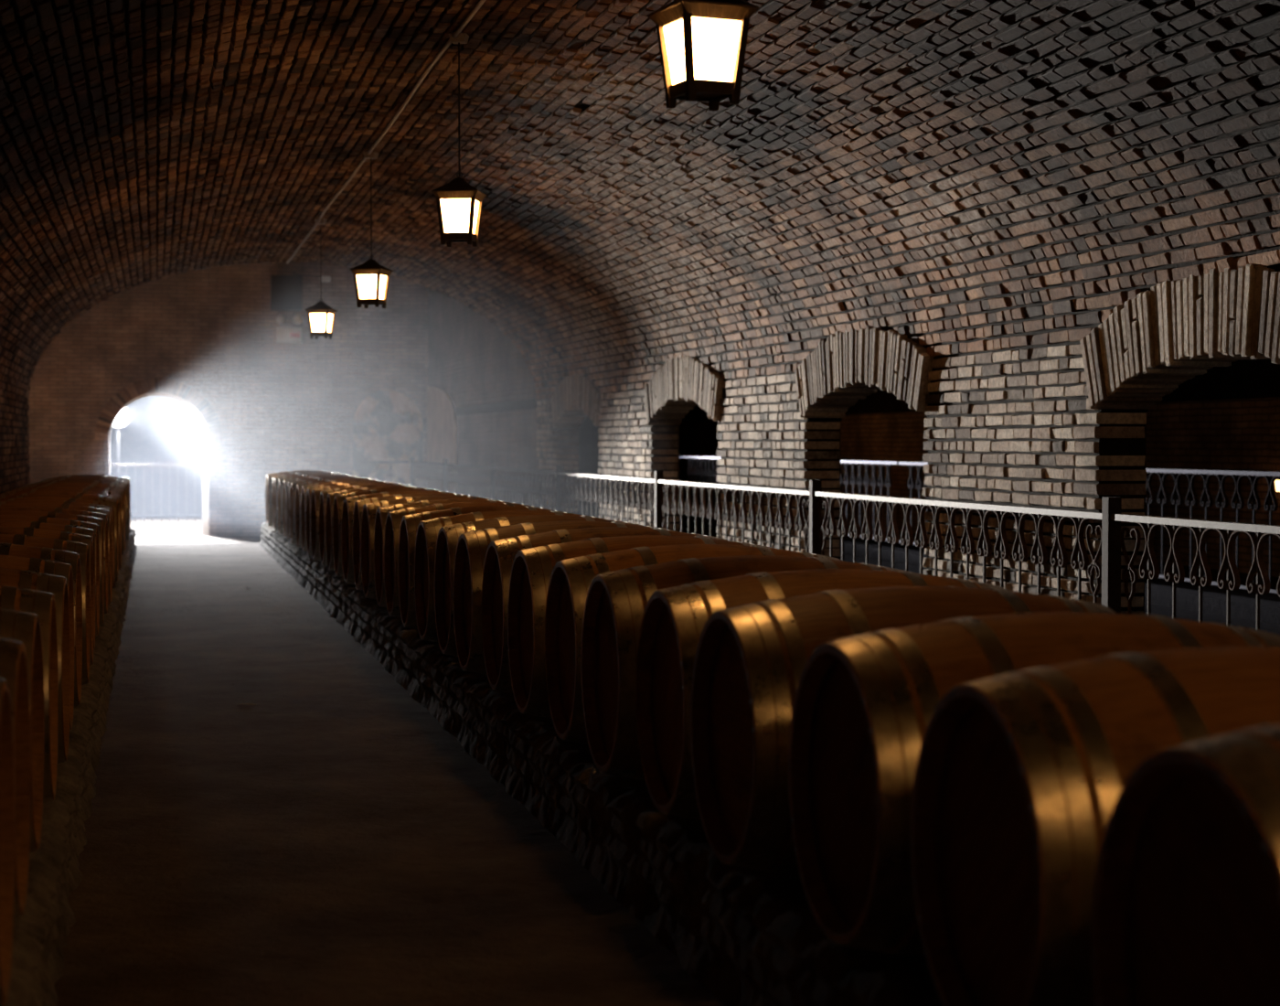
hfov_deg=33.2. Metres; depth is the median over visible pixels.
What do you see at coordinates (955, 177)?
ceiling
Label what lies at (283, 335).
emergency light
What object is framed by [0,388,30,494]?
wall
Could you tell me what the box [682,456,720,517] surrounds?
iron railing
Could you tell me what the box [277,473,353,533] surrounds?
wine barrel
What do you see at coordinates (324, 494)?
wine barrel
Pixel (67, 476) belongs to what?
wine barrel
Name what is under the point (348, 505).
wine barrel
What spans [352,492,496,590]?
wine barrel
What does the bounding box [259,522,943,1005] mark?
plinth
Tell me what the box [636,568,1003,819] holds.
wine barrel
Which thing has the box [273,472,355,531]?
wine barrel
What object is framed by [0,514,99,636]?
wine barrel
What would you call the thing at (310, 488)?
wine barrel
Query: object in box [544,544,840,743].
wine barrel
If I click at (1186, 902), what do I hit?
wine barrel
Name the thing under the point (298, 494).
wine barrel
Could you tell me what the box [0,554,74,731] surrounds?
wine barrel
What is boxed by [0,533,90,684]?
wine barrel
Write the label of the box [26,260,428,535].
wall
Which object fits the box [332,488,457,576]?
wine barrel
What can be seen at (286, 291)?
grille
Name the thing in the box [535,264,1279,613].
wall
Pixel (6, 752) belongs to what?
wine barrel
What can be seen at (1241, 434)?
wall
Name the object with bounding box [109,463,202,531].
railing
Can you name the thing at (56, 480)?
wine barrel
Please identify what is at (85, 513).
wine barrel
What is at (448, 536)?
wine barrel
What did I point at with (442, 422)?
plaster panel
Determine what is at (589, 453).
wall
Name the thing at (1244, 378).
ceiling
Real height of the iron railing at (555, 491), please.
1.056 m
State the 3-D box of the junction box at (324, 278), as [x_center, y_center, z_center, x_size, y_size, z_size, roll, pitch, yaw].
[-5.827,-3.995,38.014,0.687,0.160,0.082,0,2,-13]
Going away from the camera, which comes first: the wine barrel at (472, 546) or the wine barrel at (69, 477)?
the wine barrel at (472, 546)
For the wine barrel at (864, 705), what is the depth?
4.15 m
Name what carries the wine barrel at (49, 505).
on the floor at (324, 840)
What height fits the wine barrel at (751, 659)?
0.689 m
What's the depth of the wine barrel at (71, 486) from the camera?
18.46 m
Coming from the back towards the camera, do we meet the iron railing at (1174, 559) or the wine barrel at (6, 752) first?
the iron railing at (1174, 559)
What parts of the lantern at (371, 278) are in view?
glass pane, hanging rod, frame, hanging rod, glass pane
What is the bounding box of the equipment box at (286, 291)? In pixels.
[270,275,302,310]
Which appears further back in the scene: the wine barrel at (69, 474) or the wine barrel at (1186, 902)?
the wine barrel at (69, 474)
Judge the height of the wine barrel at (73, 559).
0.689 m
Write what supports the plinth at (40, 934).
on the floor at (324, 840)
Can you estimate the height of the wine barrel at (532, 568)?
0.689 m
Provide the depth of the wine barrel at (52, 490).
17.00 m
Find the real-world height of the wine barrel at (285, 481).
0.689 m
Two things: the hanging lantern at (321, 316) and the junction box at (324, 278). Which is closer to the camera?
the hanging lantern at (321, 316)
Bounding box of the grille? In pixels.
[274,278,299,306]
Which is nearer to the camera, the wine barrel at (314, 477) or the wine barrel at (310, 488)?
the wine barrel at (310, 488)
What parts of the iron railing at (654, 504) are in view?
rail, post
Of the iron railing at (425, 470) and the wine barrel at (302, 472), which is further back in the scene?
the iron railing at (425, 470)
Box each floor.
[53,500,1279,1005]
[130,515,205,536]
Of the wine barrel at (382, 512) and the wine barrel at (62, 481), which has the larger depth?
the wine barrel at (62, 481)
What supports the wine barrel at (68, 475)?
on the floor at (324, 840)
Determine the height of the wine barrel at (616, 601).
0.688 m
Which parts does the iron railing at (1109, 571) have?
rail, post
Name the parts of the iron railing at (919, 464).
rail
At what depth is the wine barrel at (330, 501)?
16.40 m
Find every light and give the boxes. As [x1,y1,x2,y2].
[112,407,129,476]
[276,314,302,342]
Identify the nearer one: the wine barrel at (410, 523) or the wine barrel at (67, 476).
the wine barrel at (410, 523)
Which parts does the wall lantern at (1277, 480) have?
glass pane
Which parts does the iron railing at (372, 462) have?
rail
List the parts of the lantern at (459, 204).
glass pane, hanging rod, frame, glass pane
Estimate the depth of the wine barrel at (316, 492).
17.80 m
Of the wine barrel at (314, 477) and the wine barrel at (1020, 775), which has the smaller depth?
the wine barrel at (1020, 775)
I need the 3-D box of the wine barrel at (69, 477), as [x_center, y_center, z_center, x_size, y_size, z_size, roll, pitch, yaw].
[-5.940,0.070,22.926,0.950,0.689,0.689,0,2,-13]
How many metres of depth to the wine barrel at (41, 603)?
5.96 m
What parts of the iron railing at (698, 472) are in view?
rail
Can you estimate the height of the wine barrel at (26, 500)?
0.689 m
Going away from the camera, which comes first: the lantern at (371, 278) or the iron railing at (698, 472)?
the lantern at (371, 278)
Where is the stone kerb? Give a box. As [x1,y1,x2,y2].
[679,516,1279,624]
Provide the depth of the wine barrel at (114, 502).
15.49 m
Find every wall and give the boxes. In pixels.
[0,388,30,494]
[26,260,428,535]
[109,395,202,515]
[427,287,538,506]
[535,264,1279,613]
[578,415,600,514]
[679,397,1279,576]
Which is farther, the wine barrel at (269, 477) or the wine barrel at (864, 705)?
the wine barrel at (269, 477)
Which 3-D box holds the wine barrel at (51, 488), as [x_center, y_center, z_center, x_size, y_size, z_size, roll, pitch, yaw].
[-4.793,0.217,17.769,0.950,0.689,0.689,0,2,-12]
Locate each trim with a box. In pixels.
[94,377,223,439]
[108,392,208,535]
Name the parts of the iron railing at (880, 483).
rail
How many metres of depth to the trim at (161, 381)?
37.51 m
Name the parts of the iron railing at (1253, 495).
rail, rail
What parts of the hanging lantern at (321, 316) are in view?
glass pane, hanging rod, frame, hanging rod, glass pane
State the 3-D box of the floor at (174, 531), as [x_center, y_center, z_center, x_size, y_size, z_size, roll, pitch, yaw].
[-9.485,0.665,43.002,4.200,0.460,11.000,0,2,-13]
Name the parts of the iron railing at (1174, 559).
rail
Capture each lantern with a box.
[304,218,337,339]
[349,150,393,308]
[430,31,487,246]
[646,0,759,111]
[1274,476,1279,492]
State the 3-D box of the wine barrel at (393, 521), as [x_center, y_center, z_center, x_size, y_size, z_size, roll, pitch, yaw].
[-0.944,0.339,12.175,0.950,0.689,0.689,0,2,-13]
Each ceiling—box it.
[0,0,1279,400]
[454,359,1279,420]
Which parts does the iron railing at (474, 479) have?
rail, post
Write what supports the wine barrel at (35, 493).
on the floor at (324, 840)
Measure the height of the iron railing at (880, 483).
0.893 m
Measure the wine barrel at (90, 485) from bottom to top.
0.689 m
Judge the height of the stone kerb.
0.120 m
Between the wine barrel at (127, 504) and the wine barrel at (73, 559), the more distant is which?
the wine barrel at (127, 504)
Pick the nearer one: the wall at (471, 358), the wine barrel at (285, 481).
the wine barrel at (285, 481)
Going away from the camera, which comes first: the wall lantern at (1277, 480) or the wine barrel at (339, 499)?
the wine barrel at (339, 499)
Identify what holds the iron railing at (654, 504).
on the floor at (324, 840)
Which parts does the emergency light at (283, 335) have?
casing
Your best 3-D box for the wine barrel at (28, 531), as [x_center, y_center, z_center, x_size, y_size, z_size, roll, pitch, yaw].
[-2.956,0.448,9.673,0.950,0.689,0.689,0,2,-13]
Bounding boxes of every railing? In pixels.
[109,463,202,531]
[359,460,408,481]
[410,456,447,490]
[444,460,496,499]
[491,465,563,511]
[557,470,663,528]
[657,479,821,554]
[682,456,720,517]
[812,490,1121,613]
[840,459,898,540]
[898,461,927,543]
[1109,513,1279,629]
[1145,468,1279,593]
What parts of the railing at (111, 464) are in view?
rail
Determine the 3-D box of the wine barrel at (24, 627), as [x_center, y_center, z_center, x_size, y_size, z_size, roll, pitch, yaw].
[-1.964,0.574,5.255,0.950,0.689,0.689,0,2,-13]
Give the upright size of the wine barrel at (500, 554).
0.689 m
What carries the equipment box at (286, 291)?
attached to the wall at (279, 407)
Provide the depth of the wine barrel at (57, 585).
6.70 m
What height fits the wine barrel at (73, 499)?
0.689 m
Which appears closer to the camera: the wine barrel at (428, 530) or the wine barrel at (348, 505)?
the wine barrel at (428, 530)
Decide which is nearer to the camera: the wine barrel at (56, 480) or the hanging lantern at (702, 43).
the hanging lantern at (702, 43)
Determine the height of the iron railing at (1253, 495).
0.893 m
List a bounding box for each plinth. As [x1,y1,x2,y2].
[4,527,137,1005]
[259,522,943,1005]
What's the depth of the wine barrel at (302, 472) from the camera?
24.41 m
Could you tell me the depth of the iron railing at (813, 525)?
16.44 m
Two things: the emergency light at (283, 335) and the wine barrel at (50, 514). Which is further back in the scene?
the emergency light at (283, 335)
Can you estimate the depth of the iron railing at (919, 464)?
23.38 m
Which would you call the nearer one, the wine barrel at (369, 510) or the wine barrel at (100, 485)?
the wine barrel at (369, 510)
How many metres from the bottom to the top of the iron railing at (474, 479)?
1.056 m
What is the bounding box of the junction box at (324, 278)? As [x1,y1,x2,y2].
[290,272,330,282]
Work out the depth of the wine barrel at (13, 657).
4.82 m
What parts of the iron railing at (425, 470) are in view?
post, rail, post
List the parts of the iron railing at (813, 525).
rail, post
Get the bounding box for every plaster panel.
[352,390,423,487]
[426,386,458,492]
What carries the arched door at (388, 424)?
attached to the wall at (279, 407)
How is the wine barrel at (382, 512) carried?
on the floor at (324, 840)
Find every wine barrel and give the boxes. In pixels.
[0,487,119,495]
[0,489,121,569]
[0,491,118,569]
[0,493,117,581]
[0,496,114,587]
[0,499,110,510]
[0,502,112,604]
[0,506,108,614]
[0,510,104,624]
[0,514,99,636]
[0,520,95,649]
[0,525,94,665]
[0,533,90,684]
[0,542,82,705]
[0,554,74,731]
[0,567,70,764]
[0,585,58,803]
[0,608,44,853]
[0,638,31,917]
[0,678,14,1005]
[6,485,120,495]
[12,483,123,554]
[19,482,125,550]
[22,480,125,490]
[27,480,125,486]
[35,478,129,540]
[37,477,128,483]
[40,476,129,533]
[44,475,130,530]
[45,474,130,513]
[265,469,345,522]
[266,470,339,526]
[271,471,356,528]
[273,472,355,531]
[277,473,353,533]
[282,474,373,536]
[286,475,381,540]
[289,477,382,543]
[295,478,393,547]
[300,479,398,551]
[306,480,409,555]
[310,482,419,560]
[319,484,431,565]
[325,486,447,570]
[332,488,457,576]
[341,490,473,584]
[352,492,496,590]
[360,495,511,598]
[373,498,533,607]
[384,501,552,618]
[398,505,577,629]
[414,510,606,641]
[434,514,642,656]
[453,520,673,674]
[481,526,726,693]
[507,534,774,717]
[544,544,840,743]
[580,554,902,779]
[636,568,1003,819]
[690,585,1116,874]
[788,611,1279,954]
[910,645,1279,1005]
[1091,723,1279,1005]
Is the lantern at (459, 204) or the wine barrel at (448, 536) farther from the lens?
the lantern at (459, 204)
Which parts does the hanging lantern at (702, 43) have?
glass pane, plate, frame, glass pane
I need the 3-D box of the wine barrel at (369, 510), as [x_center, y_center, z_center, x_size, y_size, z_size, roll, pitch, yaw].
[-1.264,0.298,13.613,0.950,0.689,0.689,0,2,-13]
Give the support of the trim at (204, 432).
attached to the wall at (279, 407)
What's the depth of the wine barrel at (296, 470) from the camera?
25.87 m
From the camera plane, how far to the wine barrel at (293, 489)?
20.66 m
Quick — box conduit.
[286,0,485,263]
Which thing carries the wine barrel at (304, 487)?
on the floor at (324, 840)
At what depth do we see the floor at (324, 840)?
7.10 m
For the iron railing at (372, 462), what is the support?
on the floor at (324, 840)
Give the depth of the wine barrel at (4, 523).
10.39 m
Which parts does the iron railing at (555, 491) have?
rail, post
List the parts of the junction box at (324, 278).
casing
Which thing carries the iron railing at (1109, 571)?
on the floor at (324, 840)
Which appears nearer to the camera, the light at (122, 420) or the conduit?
the conduit
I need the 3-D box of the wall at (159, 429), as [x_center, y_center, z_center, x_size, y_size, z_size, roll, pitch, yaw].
[-9.551,-2.062,43.217,4.200,5.100,10.400,0,2,-13]
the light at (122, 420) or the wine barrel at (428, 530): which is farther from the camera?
the light at (122, 420)

